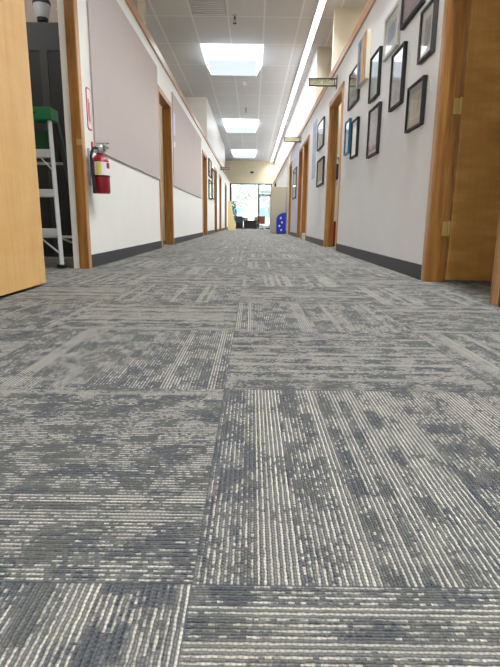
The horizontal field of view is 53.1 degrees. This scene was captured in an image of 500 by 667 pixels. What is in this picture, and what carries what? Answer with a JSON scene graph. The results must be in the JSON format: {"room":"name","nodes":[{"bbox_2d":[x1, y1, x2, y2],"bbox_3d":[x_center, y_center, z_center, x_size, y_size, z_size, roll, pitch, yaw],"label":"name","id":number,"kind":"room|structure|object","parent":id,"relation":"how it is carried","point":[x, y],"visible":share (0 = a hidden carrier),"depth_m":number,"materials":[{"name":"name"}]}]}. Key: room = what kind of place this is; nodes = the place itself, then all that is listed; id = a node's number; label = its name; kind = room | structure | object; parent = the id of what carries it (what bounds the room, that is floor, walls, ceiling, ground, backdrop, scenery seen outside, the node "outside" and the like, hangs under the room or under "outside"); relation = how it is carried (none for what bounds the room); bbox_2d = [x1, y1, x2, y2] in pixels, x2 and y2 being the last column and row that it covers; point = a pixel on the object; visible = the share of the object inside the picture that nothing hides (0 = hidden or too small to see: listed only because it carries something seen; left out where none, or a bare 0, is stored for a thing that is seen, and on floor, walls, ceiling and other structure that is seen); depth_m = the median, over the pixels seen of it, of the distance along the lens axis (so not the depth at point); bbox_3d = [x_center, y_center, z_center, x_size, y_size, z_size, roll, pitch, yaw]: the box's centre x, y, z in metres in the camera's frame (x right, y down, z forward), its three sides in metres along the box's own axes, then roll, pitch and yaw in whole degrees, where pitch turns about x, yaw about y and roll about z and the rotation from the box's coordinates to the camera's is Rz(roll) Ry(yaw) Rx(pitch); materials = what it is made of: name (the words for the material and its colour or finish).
{"room":"office corridor","nodes":[
{"label":"office corridor","id":0,"kind":"room"},
{"bbox_2d":[24,0,57,21],"bbox_3d":[-2.848,-2.191,3.070,3.040,3.600,4.520,1,13,0],"label":"wall","id":1,"kind":"structure","parent":0,"point":[30,15],"depth_m":5.04,"materials":[{"name":"beige paint"}]},
{"bbox_2d":[57,0,229,267],"bbox_3d":[-2.763,-3.776,10.185,3.146,3.600,35.500,1,13,0],"label":"wall","id":2,"kind":"structure","parent":0,"point":[128,216],"depth_m":5.16,"materials":[{"name":"white paint"}]},
{"bbox_2d":[0,0,45,295],"bbox_3d":[-1.124,-1.170,2.178,0.144,2.006,0.950,1,13,0],"label":"door","id":3,"kind":"structure","parent":2,"relation":"in","point":[22,264],"depth_m":2.46,"materials":[{"name":"brown wood"}]},
{"bbox_2d":[63,0,91,268],"bbox_3d":[-1.223,-1.408,3.124,0.016,2.085,1.090,1,13,0],"label":"door frame","id":4,"kind":"structure","parent":2,"relation":"attached to","point":[76,11],"depth_m":3.64,"materials":[{"name":"brown wood"}]},
{"bbox_2d":[76,139,81,144],"bbox_3d":[-1.233,-1.382,3.608,0.037,0.040,0.005,1,13,0],"label":"strike plate","id":5,"kind":"object","parent":2,"relation":"attached to","point":[79,141],"visible":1,"depth_m":3.61,"materials":[{"name":"gold metal"}]},
{"bbox_2d":[85,87,91,130],"bbox_3d":[-1.223,-1.705,3.801,0.006,0.300,0.104,1,13,0],"label":"sign","id":6,"kind":"object","parent":2,"relation":"attached to","point":[88,96],"visible":1,"depth_m":3.78,"materials":[{"name":"white paper"}]},
{"bbox_2d":[87,143,110,193],"bbox_3d":[-1.148,-1.260,3.819,0.162,0.372,0.136,-7,15,-30],"label":"fire extinguisher","id":7,"kind":"object","parent":2,"relation":"attached to","point":[98,165],"visible":1,"depth_m":3.78,"materials":[{"name":"red metal"}]},
{"bbox_2d":[86,0,159,178],"bbox_3d":[-1.206,-2.428,5.163,0.017,1.380,2.805,1,13,0],"label":"tackboard","id":8,"kind":"object","parent":2,"relation":"attached to","point":[124,86],"visible":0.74,"depth_m":4.70,"materials":[{"name":"fabric"}]},
{"bbox_2d":[138,0,145,24],"bbox_3d":[-1.631,-3.231,7.801,0.090,3.600,0.120,1,13,0],"label":"trim","id":9,"kind":"structure","parent":2,"relation":"attached to","point":[141,3],"depth_m":7.40,"materials":[{"name":"beige paint"}]},
{"bbox_2d":[91,227,227,267],"bbox_3d":[-1.204,-2.048,10.563,0.013,0.098,35.500,1,13,0],"label":"baseboard","id":10,"kind":"structure","parent":2,"relation":"attached to","point":[103,258],"depth_m":5.16,"materials":[{"name":"black rubber"}]},
{"bbox_2d":[158,85,173,247],"bbox_3d":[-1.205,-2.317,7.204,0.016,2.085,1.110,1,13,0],"label":"door frame","id":11,"kind":"structure","parent":2,"relation":"attached to","point":[159,88],"depth_m":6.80,"materials":[{"name":"brown wood"}]},
{"bbox_2d":[172,92,201,198],"bbox_3d":[-1.184,-3.483,9.895,0.017,1.380,4.380,1,13,0],"label":"tackboard","id":12,"kind":"object","parent":2,"relation":"attached to","point":[187,149],"visible":1,"depth_m":9.18,"materials":[{"name":"fabric"}]},
{"bbox_2d":[173,112,174,134],"bbox_3d":[-1.183,-3.270,7.814,0.003,0.320,0.195,1,13,0],"label":"notice sheet","id":13,"kind":"object","parent":12,"relation":"attached to","point":[173,112],"visible":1,"depth_m":7.75,"materials":[{"name":"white paper"}]},
{"bbox_2d":[202,150,207,235],"bbox_3d":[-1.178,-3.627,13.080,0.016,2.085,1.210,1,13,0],"label":"door frame","id":14,"kind":"structure","parent":2,"relation":"attached to","point":[202,150],"depth_m":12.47,"materials":[{"name":"brown wood"}]},
{"bbox_2d":[208,179,211,199],"bbox_3d":[-1.161,-4.192,14.593,0.030,0.530,0.900,1,13,0],"label":"framed picture","id":15,"kind":"object","parent":2,"relation":"attached to","point":[209,180],"visible":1,"depth_m":14.31,"materials":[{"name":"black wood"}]},
{"bbox_2d":[208,158,211,177],"bbox_3d":[-1.155,-4.772,14.463,0.030,0.480,0.900,1,13,0],"label":"framed picture","id":16,"kind":"object","parent":2,"relation":"attached to","point":[209,160],"visible":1,"depth_m":14.29,"materials":[{"name":"black wood"}]},
{"bbox_2d":[212,168,213,199],"bbox_3d":[-1.154,-4.660,15.616,0.030,0.900,0.700,1,13,0],"label":"framed picture","id":17,"kind":"object","parent":2,"relation":"attached to","point":[212,168],"visible":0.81,"depth_m":15.45,"materials":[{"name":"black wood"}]},
{"bbox_2d":[214,167,216,231],"bbox_3d":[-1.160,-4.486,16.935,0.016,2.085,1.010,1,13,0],"label":"door frame","id":18,"kind":"structure","parent":2,"relation":"attached to","point":[214,167],"depth_m":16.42,"materials":[{"name":"brown wood"}]},
{"bbox_2d":[219,174,220,230],"bbox_3d":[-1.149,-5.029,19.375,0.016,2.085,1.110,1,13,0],"label":"door frame","id":19,"kind":"structure","parent":2,"relation":"attached to","point":[219,174],"depth_m":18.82,"materials":[{"name":"brown wood"}]},
{"bbox_2d":[225,184,226,228],"bbox_3d":[-1.190,-5.885,23.334,0.132,2.032,1.304,1,13,0],"label":"trim","id":20,"kind":"structure","parent":2,"relation":"attached to","point":[225,184],"depth_m":23.94,"materials":[{"name":"white paint"}]},
{"bbox_2d":[0,229,499,666],"bbox_3d":[0.043,-1.959,10.639,8.800,0.080,35.620,1,13,0],"label":"floor","id":21,"kind":"structure","parent":0,"point":[238,447],"depth_m":0.77,"materials":[{"name":"carpet"}]},
{"bbox_2d":[26,22,72,256],"bbox_3d":[-1.968,-1.855,5.020,1.000,2.115,0.512,1,13,0],"label":"storage cabinet","id":22,"kind":"object","parent":21,"relation":"on","point":[42,37],"visible":0.22,"depth_m":4.70,"materials":[{"name":"grey metal"}]},
{"bbox_2d":[32,0,50,21],"bbox_3d":[-1.940,-2.988,4.671,0.164,0.250,0.164,1,13,0],"label":"jar","id":23,"kind":"object","parent":22,"relation":"on","point":[41,7],"visible":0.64,"depth_m":4.62,"materials":[{"name":"white plastic"}]},
{"bbox_2d":[33,107,72,268],"bbox_3d":[-1.699,-1.141,3.995,0.632,1.175,0.660,1,13,0],"label":"stepladder","id":24,"kind":"object","parent":21,"relation":"on","point":[44,143],"visible":0.47,"depth_m":3.79,"materials":[{"name":"metal"}]},
{"bbox_2d":[228,201,235,229],"bbox_3d":[-0.800,-5.237,22.204,0.350,1.274,0.455,1,13,0],"label":"leaning board","id":25,"kind":"object","parent":21,"relation":"on","point":[231,225],"visible":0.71,"depth_m":22.06,"materials":[{"name":"beige wood"}]},
{"bbox_2d":[236,216,242,228],"bbox_3d":[-0.552,-5.758,25.952,0.380,0.660,0.520,1,13,0],"label":"lounge chair","id":26,"kind":"object","parent":21,"relation":"on","point":[239,219],"visible":0.87,"depth_m":25.70,"materials":[{"name":"black leather"}]},
{"bbox_2d":[243,220,256,228],"bbox_3d":[-0.002,-5.740,26.383,0.720,0.450,0.400,1,13,0],"label":"bench","id":27,"kind":"object","parent":21,"relation":"on","point":[247,223],"visible":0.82,"depth_m":26.20,"materials":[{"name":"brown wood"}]},
{"bbox_2d":[257,216,264,229],"bbox_3d":[0.568,-5.450,24.650,0.404,0.650,0.433,-1,13,-5],"label":"chair","id":28,"kind":"object","parent":21,"relation":"on","point":[261,218],"visible":1,"depth_m":24.43,"materials":[{"name":"brown fabric"}]},
{"bbox_2d":[270,187,285,232],"bbox_3d":[0.923,-4.120,16.751,0.505,1.500,0.600,1,13,0],"label":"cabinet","id":29,"kind":"object","parent":21,"relation":"on","point":[278,194],"visible":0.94,"depth_m":16.42,"materials":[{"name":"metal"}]},
{"bbox_2d":[276,213,285,233],"bbox_3d":[1.009,-3.599,16.323,0.290,0.670,0.322,1,13,0],"label":"bin","id":30,"kind":"object","parent":21,"relation":"on","point":[281,218],"visible":1,"depth_m":16.18,"materials":[{"name":"plastic"}]},
{"bbox_2d":[333,221,335,245],"bbox_3d":[1.505,-1.614,8.086,0.440,0.390,0.420,1,13,0],"label":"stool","id":31,"kind":"object","parent":21,"relation":"on","point":[334,227],"visible":0.07,"depth_m":7.89,"materials":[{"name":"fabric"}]},
{"bbox_2d":[225,161,274,186],"bbox_3d":[0.143,-7.615,27.563,8.800,3.600,0.120,1,13,0],"label":"wall","id":32,"kind":"structure","parent":0,"point":[264,171],"depth_m":27.24,"materials":[{"name":"beige paint"}]},
{"bbox_2d":[230,183,271,228],"bbox_3d":[0.042,-7.041,27.692,2.310,2.420,0.080,1,13,0],"label":"window","id":33,"kind":"structure","parent":32,"relation":"in","point":[230,183],"depth_m":27.51,"materials":[{"name":"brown metal"}]},
{"bbox_2d":[259,195,270,227],"bbox_3d":[0.821,-6.749,27.711,0.625,1.730,0.122,1,13,0],"label":"door","id":34,"kind":"structure","parent":33,"relation":"attached to","point":[263,226],"depth_m":27.73,"materials":[{"name":"metal"}]},
{"bbox_2d":[132,0,368,160],"bbox_3d":[0.086,-5.560,9.836,8.800,0.100,35.620,1,13,0],"label":"ceiling","id":35,"kind":"structure","parent":0,"point":[283,26],"depth_m":9.61,"materials":[{"name":"tile"}]},
{"bbox_2d":[188,0,226,14],"bbox_3d":[-0.648,-4.964,7.401,0.560,0.022,1.240,1,13,0],"label":"ceiling vent","id":36,"kind":"object","parent":35,"relation":"in","point":[198,7],"visible":1,"depth_m":7.71,"materials":[{"name":"metal"}]},
{"bbox_2d":[200,44,263,75],"bbox_3d":[-0.338,-5.484,9.967,1.185,0.355,1.280,1,13,0],"label":"skylight","id":37,"kind":"object","parent":35,"relation":"attached to","point":[220,59],"visible":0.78,"depth_m":9.49,"materials":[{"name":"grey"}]},
{"bbox_2d":[222,119,258,132],"bbox_3d":[-0.307,-6.996,16.751,1.185,0.355,1.280,1,13,0],"label":"skylight","id":38,"kind":"object","parent":35,"relation":"attached to","point":[231,125],"visible":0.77,"depth_m":16.25,"materials":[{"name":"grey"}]},
{"bbox_2d":[231,149,256,157],"bbox_3d":[-0.276,-8.508,23.534,1.185,0.355,1.280,1,13,0],"label":"skylight","id":39,"kind":"object","parent":35,"relation":"attached to","point":[237,153],"visible":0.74,"depth_m":23.02,"materials":[{"name":"white"}]},
{"bbox_2d":[270,0,326,161],"bbox_3d":[1.085,-5.503,9.988,0.110,0.056,34.900,1,13,0],"label":"strip light","id":40,"kind":"object","parent":35,"relation":"attached to","point":[321,3],"visible":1,"depth_m":9.99,"materials":[{"name":"plastic"}]},
{"bbox_2d":[275,50,316,177],"bbox_3d":[1.357,-6.850,18.446,0.100,1.100,18.000,1,13,0],"label":"wall","id":41,"kind":"structure","parent":0,"point":[306,100],"depth_m":12.91,"materials":[{"name":"paint"}]},
{"bbox_2d":[159,5,469,246],"bbox_3d":[0.040,-2.556,4.860,8.800,3.600,8.800,1,13,0],"label":"wall","id":42,"kind":"structure","parent":0,"point":[345,20],"depth_m":7.81,"materials":[{"name":"beige paint"}]},
{"bbox_2d":[125,0,224,173],"bbox_3d":[-1.250,-3.873,7.595,0.158,0.090,30.500,1,13,0],"label":"trim","id":43,"kind":"structure","parent":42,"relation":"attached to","point":[129,3],"depth_m":6.71,"materials":[{"name":"brown wood"}]},
{"bbox_2d":[308,75,337,88],"bbox_3d":[0.990,-3.417,6.795,0.385,0.170,0.060,1,13,0],"label":"sign","id":44,"kind":"object","parent":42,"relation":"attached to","point":[313,82],"visible":1,"depth_m":6.79,"materials":[{"name":"brown metal"}]},
{"bbox_2d":[273,0,375,183],"bbox_3d":[1.256,-4.345,10.040,0.158,0.095,35.500,1,13,0],"label":"trim","id":45,"kind":"structure","parent":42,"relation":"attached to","point":[370,4],"depth_m":6.34,"materials":[{"name":"brown wood"}]},
{"bbox_2d":[315,47,331,101],"bbox_3d":[2.858,-3.643,9.882,3.210,3.600,0.100,1,13,0],"label":"wall","id":46,"kind":"structure","parent":0,"point":[324,54],"depth_m":9.51,"materials":[{"name":"beige paint"}]},
{"bbox_2d":[273,0,444,264],"bbox_3d":[1.239,-3.171,10.302,0.106,2.460,35.500,1,13,0],"label":"wall","id":47,"kind":"structure","parent":0,"point":[383,197],"depth_m":4.35,"materials":[{"name":"white paint"}]},
{"bbox_2d":[286,155,289,233],"bbox_3d":[1.195,-4.311,15.642,0.032,2.360,0.580,1,13,0],"label":"trim","id":48,"kind":"structure","parent":47,"relation":"attached to","point":[289,155],"depth_m":15.57,"materials":[{"name":"beige paint"}]},
{"bbox_2d":[288,161,291,233],"bbox_3d":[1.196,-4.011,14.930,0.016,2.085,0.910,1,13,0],"label":"door frame","id":49,"kind":"structure","parent":47,"relation":"attached to","point":[291,161],"depth_m":14.59,"materials":[{"name":"brown wood"}]},
{"bbox_2d":[284,137,300,141],"bbox_3d":[1.005,-4.570,11.784,0.400,0.170,0.060,1,13,0],"label":"sign","id":50,"kind":"object","parent":47,"relation":"attached to","point":[286,139],"visible":1,"depth_m":11.78,"materials":[{"name":"brown metal"}]},
{"bbox_2d":[292,167,296,199],"bbox_3d":[1.182,-3.967,13.249,0.025,0.770,1.000,1,13,0],"label":"framed poster","id":51,"kind":"object","parent":47,"relation":"attached to","point":[295,169],"visible":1,"depth_m":13.23,"materials":[{"name":"grey wood"}]},
{"bbox_2d":[293,169,295,197],"bbox_3d":[1.182,-3.967,13.249,0.004,0.710,0.940,1,13,0],"label":"artwork","id":52,"kind":"object","parent":51,"relation":"attached to","point":[294,171],"depth_m":13.26},
{"bbox_2d":[290,142,299,232],"bbox_3d":[1.198,-3.854,13.367,0.008,2.262,2.180,1,13,0],"label":"wall","id":53,"kind":"structure","parent":47,"relation":"attached to","point":[295,159],"depth_m":13.26,"materials":[{"name":"paint"}]},
{"bbox_2d":[296,143,303,236],"bbox_3d":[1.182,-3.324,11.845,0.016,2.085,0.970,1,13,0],"label":"door frame","id":54,"kind":"structure","parent":47,"relation":"attached to","point":[303,143],"depth_m":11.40,"materials":[{"name":"brown wood"}]},
{"bbox_2d":[301,134,309,239],"bbox_3d":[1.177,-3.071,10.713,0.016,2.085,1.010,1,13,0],"label":"door frame","id":55,"kind":"structure","parent":47,"relation":"attached to","point":[309,134],"depth_m":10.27,"materials":[{"name":"brown wood"}]},
{"bbox_2d":[311,119,316,179],"bbox_3d":[1.182,-3.366,9.198,0.006,1.000,0.530,1,13,0],"label":"poster","id":56,"kind":"object","parent":47,"relation":"attached to","point":[315,123],"visible":1,"depth_m":9.15,"materials":[{"name":"white paper"}]},
{"bbox_2d":[316,156,324,187],"bbox_3d":[1.161,-2.659,8.255,0.030,0.429,0.769,1,13,0],"label":"framed picture","id":57,"kind":"object","parent":47,"relation":"attached to","point":[321,162],"visible":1,"depth_m":8.21,"materials":[{"name":"black wood"}]},
{"bbox_2d":[318,162,322,181],"bbox_3d":[1.161,-2.659,8.255,0.004,0.269,0.609,1,13,0],"label":"artwork","id":58,"kind":"object","parent":57,"relation":"attached to","point":[320,164],"depth_m":8.22},
{"bbox_2d":[317,116,324,151],"bbox_3d":[1.168,-3.279,8.250,0.030,0.431,0.745,1,13,0],"label":"framed picture","id":59,"kind":"object","parent":47,"relation":"attached to","point":[321,126],"visible":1,"depth_m":8.17,"materials":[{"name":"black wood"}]},
{"bbox_2d":[318,123,322,145],"bbox_3d":[1.168,-3.279,8.250,0.004,0.299,0.613,1,13,0],"label":"artwork","id":60,"kind":"object","parent":59,"relation":"attached to","point":[320,128],"depth_m":8.27},
{"bbox_2d":[323,81,344,250],"bbox_3d":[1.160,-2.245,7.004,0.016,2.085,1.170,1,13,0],"label":"door frame","id":61,"kind":"structure","parent":47,"relation":"attached to","point":[343,83],"depth_m":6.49,"materials":[{"name":"brown wood"}]},
{"bbox_2d":[336,157,338,179],"bbox_3d":[1.408,-2.698,8.168,0.236,0.348,0.111,1,13,0],"label":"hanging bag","id":62,"kind":"object","parent":47,"relation":"hanging from","point":[337,165],"visible":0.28,"depth_m":8.13,"materials":[{"name":"blue fabric"}]},
{"bbox_2d":[343,118,351,155],"bbox_3d":[1.152,-2.316,5.910,0.030,0.382,0.284,1,13,0],"label":"framed picture","id":63,"kind":"object","parent":47,"relation":"attached to","point":[347,133],"visible":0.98,"depth_m":5.89,"materials":[{"name":"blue glass"}]},
{"bbox_2d":[345,122,348,152],"bbox_3d":[1.152,-2.316,5.910,0.004,0.342,0.244,1,13,0],"label":"artwork","id":64,"kind":"object","parent":63,"relation":"attached to","point":[346,123],"depth_m":5.91},
{"bbox_2d":[347,64,359,110],"bbox_3d":[1.159,-2.746,5.573,0.025,0.385,0.578,1,13,0],"label":"framed picture","id":65,"kind":"object","parent":47,"relation":"attached to","point":[353,93],"visible":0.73,"depth_m":5.60,"materials":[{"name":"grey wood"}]},
{"bbox_2d":[348,67,356,107],"bbox_3d":[1.159,-2.746,5.573,0.004,0.349,0.542,1,13,0],"label":"artwork","id":66,"kind":"object","parent":65,"relation":"attached to","point":[352,91],"depth_m":5.64},
{"bbox_2d":[349,116,359,159],"bbox_3d":[1.149,-2.140,5.493,0.030,0.397,0.336,1,13,0],"label":"framed picture","id":67,"kind":"object","parent":47,"relation":"attached to","point":[355,124],"visible":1,"depth_m":5.47,"materials":[{"name":"black wood"}]},
{"bbox_2d":[352,123,356,153],"bbox_3d":[1.149,-2.140,5.493,0.004,0.297,0.236,1,13,0],"label":"artwork","id":68,"kind":"object","parent":67,"relation":"attached to","point":[354,125],"depth_m":5.53},
{"bbox_2d":[356,29,371,88],"bbox_3d":[1.148,-2.760,5.053,0.046,0.436,0.412,1,13,0],"label":"picture","id":69,"kind":"object","parent":47,"relation":"attached to","point":[364,46],"visible":0.96,"depth_m":4.95},
{"bbox_2d":[366,101,381,158],"bbox_3d":[1.144,-1.869,4.628,0.030,0.433,0.410,1,13,0],"label":"framed picture","id":70,"kind":"object","parent":47,"relation":"attached to","point":[374,114],"visible":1,"depth_m":4.59,"materials":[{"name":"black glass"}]},
{"bbox_2d":[368,108,377,154],"bbox_3d":[1.144,-1.869,4.628,0.004,0.369,0.346,1,13,0],"label":"artwork","id":71,"kind":"object","parent":70,"relation":"attached to","point":[373,113],"depth_m":4.66},
{"bbox_2d":[368,46,382,103],"bbox_3d":[1.150,-2.368,4.603,0.030,0.399,0.363,1,13,0],"label":"framed picture","id":72,"kind":"object","parent":47,"relation":"attached to","point":[376,59],"visible":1,"depth_m":4.57,"materials":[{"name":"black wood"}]},
{"bbox_2d":[370,54,378,98],"bbox_3d":[1.150,-2.368,4.603,0.004,0.323,0.287,1,13,0],"label":"artwork","id":73,"kind":"object","parent":72,"relation":"attached to","point":[374,60],"depth_m":4.64},
{"bbox_2d":[382,0,401,61],"bbox_3d":[1.151,-2.448,4.058,0.028,0.328,0.431,1,13,0],"label":"framed picture","id":74,"kind":"object","parent":47,"relation":"attached to","point":[391,41],"visible":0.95,"depth_m":4.03,"materials":[{"name":"silver metal"}]},
{"bbox_2d":[387,18,395,44],"bbox_3d":[1.151,-2.448,4.058,0.004,0.128,0.231,1,13,0],"label":"artwork","id":75,"kind":"object","parent":74,"relation":"attached to","point":[391,33],"depth_m":4.06},
{"bbox_2d":[285,230,499,306],"bbox_3d":[1.167,-2.019,10.559,0.013,0.098,35.500,1,13,0],"label":"baseboard","id":76,"kind":"structure","parent":47,"relation":"attached to","point":[411,269],"depth_m":4.30,"materials":[{"name":"black rubber"}]},
{"bbox_2d":[388,41,407,111],"bbox_3d":[1.144,-1.980,3.883,0.030,0.421,0.340,1,13,0],"label":"framed picture","id":77,"kind":"object","parent":47,"relation":"attached to","point":[399,58],"visible":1,"depth_m":3.85,"materials":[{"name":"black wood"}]},
{"bbox_2d":[391,51,402,104],"bbox_3d":[1.144,-1.980,3.883,0.004,0.325,0.244,1,13,0],"label":"artwork","id":78,"kind":"object","parent":77,"relation":"attached to","point":[397,63],"depth_m":3.90},
{"bbox_2d":[407,53,410,65],"bbox_3d":[1.157,-1.994,3.644,0.003,0.070,0.060,1,13,0],"label":"card","id":79,"kind":"object","parent":47,"relation":"attached to","point":[409,55],"visible":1,"depth_m":3.65,"materials":[{"name":"paper"}]},
{"bbox_2d":[400,0,425,30],"bbox_3d":[1.149,-2.442,3.502,0.030,0.412,0.500,1,13,0],"label":"framed picture","id":80,"kind":"object","parent":47,"relation":"attached to","point":[409,8],"visible":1,"depth_m":3.61,"materials":[{"name":"black wood"}]},
{"bbox_2d":[402,0,419,23],"bbox_3d":[1.149,-2.442,3.502,0.004,0.368,0.456,1,13,0],"label":"artwork","id":81,"kind":"object","parent":80,"relation":"attached to","point":[410,8],"depth_m":3.59},
{"bbox_2d":[404,75,427,132],"bbox_3d":[1.139,-1.568,3.442,0.030,0.301,0.350,1,13,0],"label":"framed picture","id":82,"kind":"object","parent":47,"relation":"attached to","point":[416,93],"visible":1,"depth_m":3.41,"materials":[{"name":"black wood"}]},
{"bbox_2d":[409,88,421,121],"bbox_3d":[1.138,-1.568,3.442,0.004,0.173,0.222,1,13,0],"label":"artwork","id":83,"kind":"object","parent":82,"relation":"attached to","point":[415,96],"depth_m":3.43},
{"bbox_2d":[417,0,438,64],"bbox_3d":[1.143,-1.943,3.216,0.030,0.320,0.274,1,13,0],"label":"framed picture","id":84,"kind":"object","parent":47,"relation":"attached to","point":[426,41],"visible":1,"depth_m":3.20,"materials":[{"name":"grey wood"}]},
{"bbox_2d":[423,14,431,47],"bbox_3d":[1.142,-1.943,3.216,0.004,0.164,0.118,1,13,0],"label":"artwork","id":85,"kind":"object","parent":84,"relation":"attached to","point":[428,19],"depth_m":3.21},
{"bbox_2d":[426,79,430,92],"bbox_3d":[1.152,-1.595,3.222,0.003,0.070,0.060,1,13,0],"label":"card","id":86,"kind":"object","parent":47,"relation":"attached to","point":[428,81],"visible":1,"depth_m":3.22,"materials":[{"name":"paper"}]},
{"bbox_2d":[437,14,441,29],"bbox_3d":[1.155,-1.897,3.044,0.003,0.070,0.060,1,13,0],"label":"card","id":87,"kind":"object","parent":47,"relation":"attached to","point":[440,16],"visible":1,"depth_m":3.04,"materials":[{"name":"paper"}]},
{"bbox_2d":[421,0,499,306],"bbox_3d":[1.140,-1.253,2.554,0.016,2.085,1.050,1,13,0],"label":"door frame","id":88,"kind":"structure","parent":47,"relation":"attached to","point":[496,286],"depth_m":3.00,"materials":[{"name":"brown wood"}]},
{"bbox_2d":[441,0,499,280],"bbox_3d":[1.702,-1.307,2.943,0.978,2.006,0.148,1,13,0],"label":"door","id":89,"kind":"structure","parent":47,"relation":"in","point":[471,229],"depth_m":3.03,"materials":[{"name":"brown wood"}]},
{"label":"outside","id":90,"kind":"structure","parent":0,"visible":0},
{"bbox_3d":[0.236,-11.391,53.103,60.000,0.100,51.380,1,13,0],"label":"ground","id":91,"kind":"structure","parent":90,"visible":0},
{"bbox_2d":[232,201,236,222],"bbox_3d":[-1.010,-7.115,29.978,0.494,1.586,0.495,-10,16,-40],"label":"shrub","id":92,"kind":"object","parent":91,"relation":"on","point":[234,210],"visible":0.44,"depth_m":29.85,"materials":[{"name":"green plant"}]},
{"bbox_2d":[233,207,255,221],"bbox_3d":[-0.580,-8.484,36.525,2.000,1.420,4.215,1,13,0],"label":"car","id":93,"kind":"object","parent":91,"relation":"on","point":[246,212],"visible":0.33,"depth_m":35.38,"materials":[{"name":"white paint"}]},
{"bbox_2d":[234,184,262,212],"bbox_3d":[-0.156,-14.998,55.055,3.364,6.082,3.351,1,13,0],"label":"leafy tree","id":94,"kind":"object","parent":91,"relation":"on","point":[240,197],"visible":0.59,"depth_m":54.46,"materials":[{"name":"green plant"}]},
{"bbox_2d":[232,188,269,224],"bbox_3d":[0.330,-16.978,66.908,18.800,4.800,7.200,1,13,0],"label":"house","id":95,"kind":"structure","parent":91,"relation":"on","point":[263,212],"depth_m":64.17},
{"bbox_2d":[261,185,270,211],"bbox_3d":[2.633,-13.225,49.283,3.156,5.197,3.177,1,13,0],"label":"leafy tree","id":96,"kind":"object","parent":91,"relation":"on","point":[265,200],"visible":0.16,"depth_m":48.92,"materials":[{"name":"green plant"}]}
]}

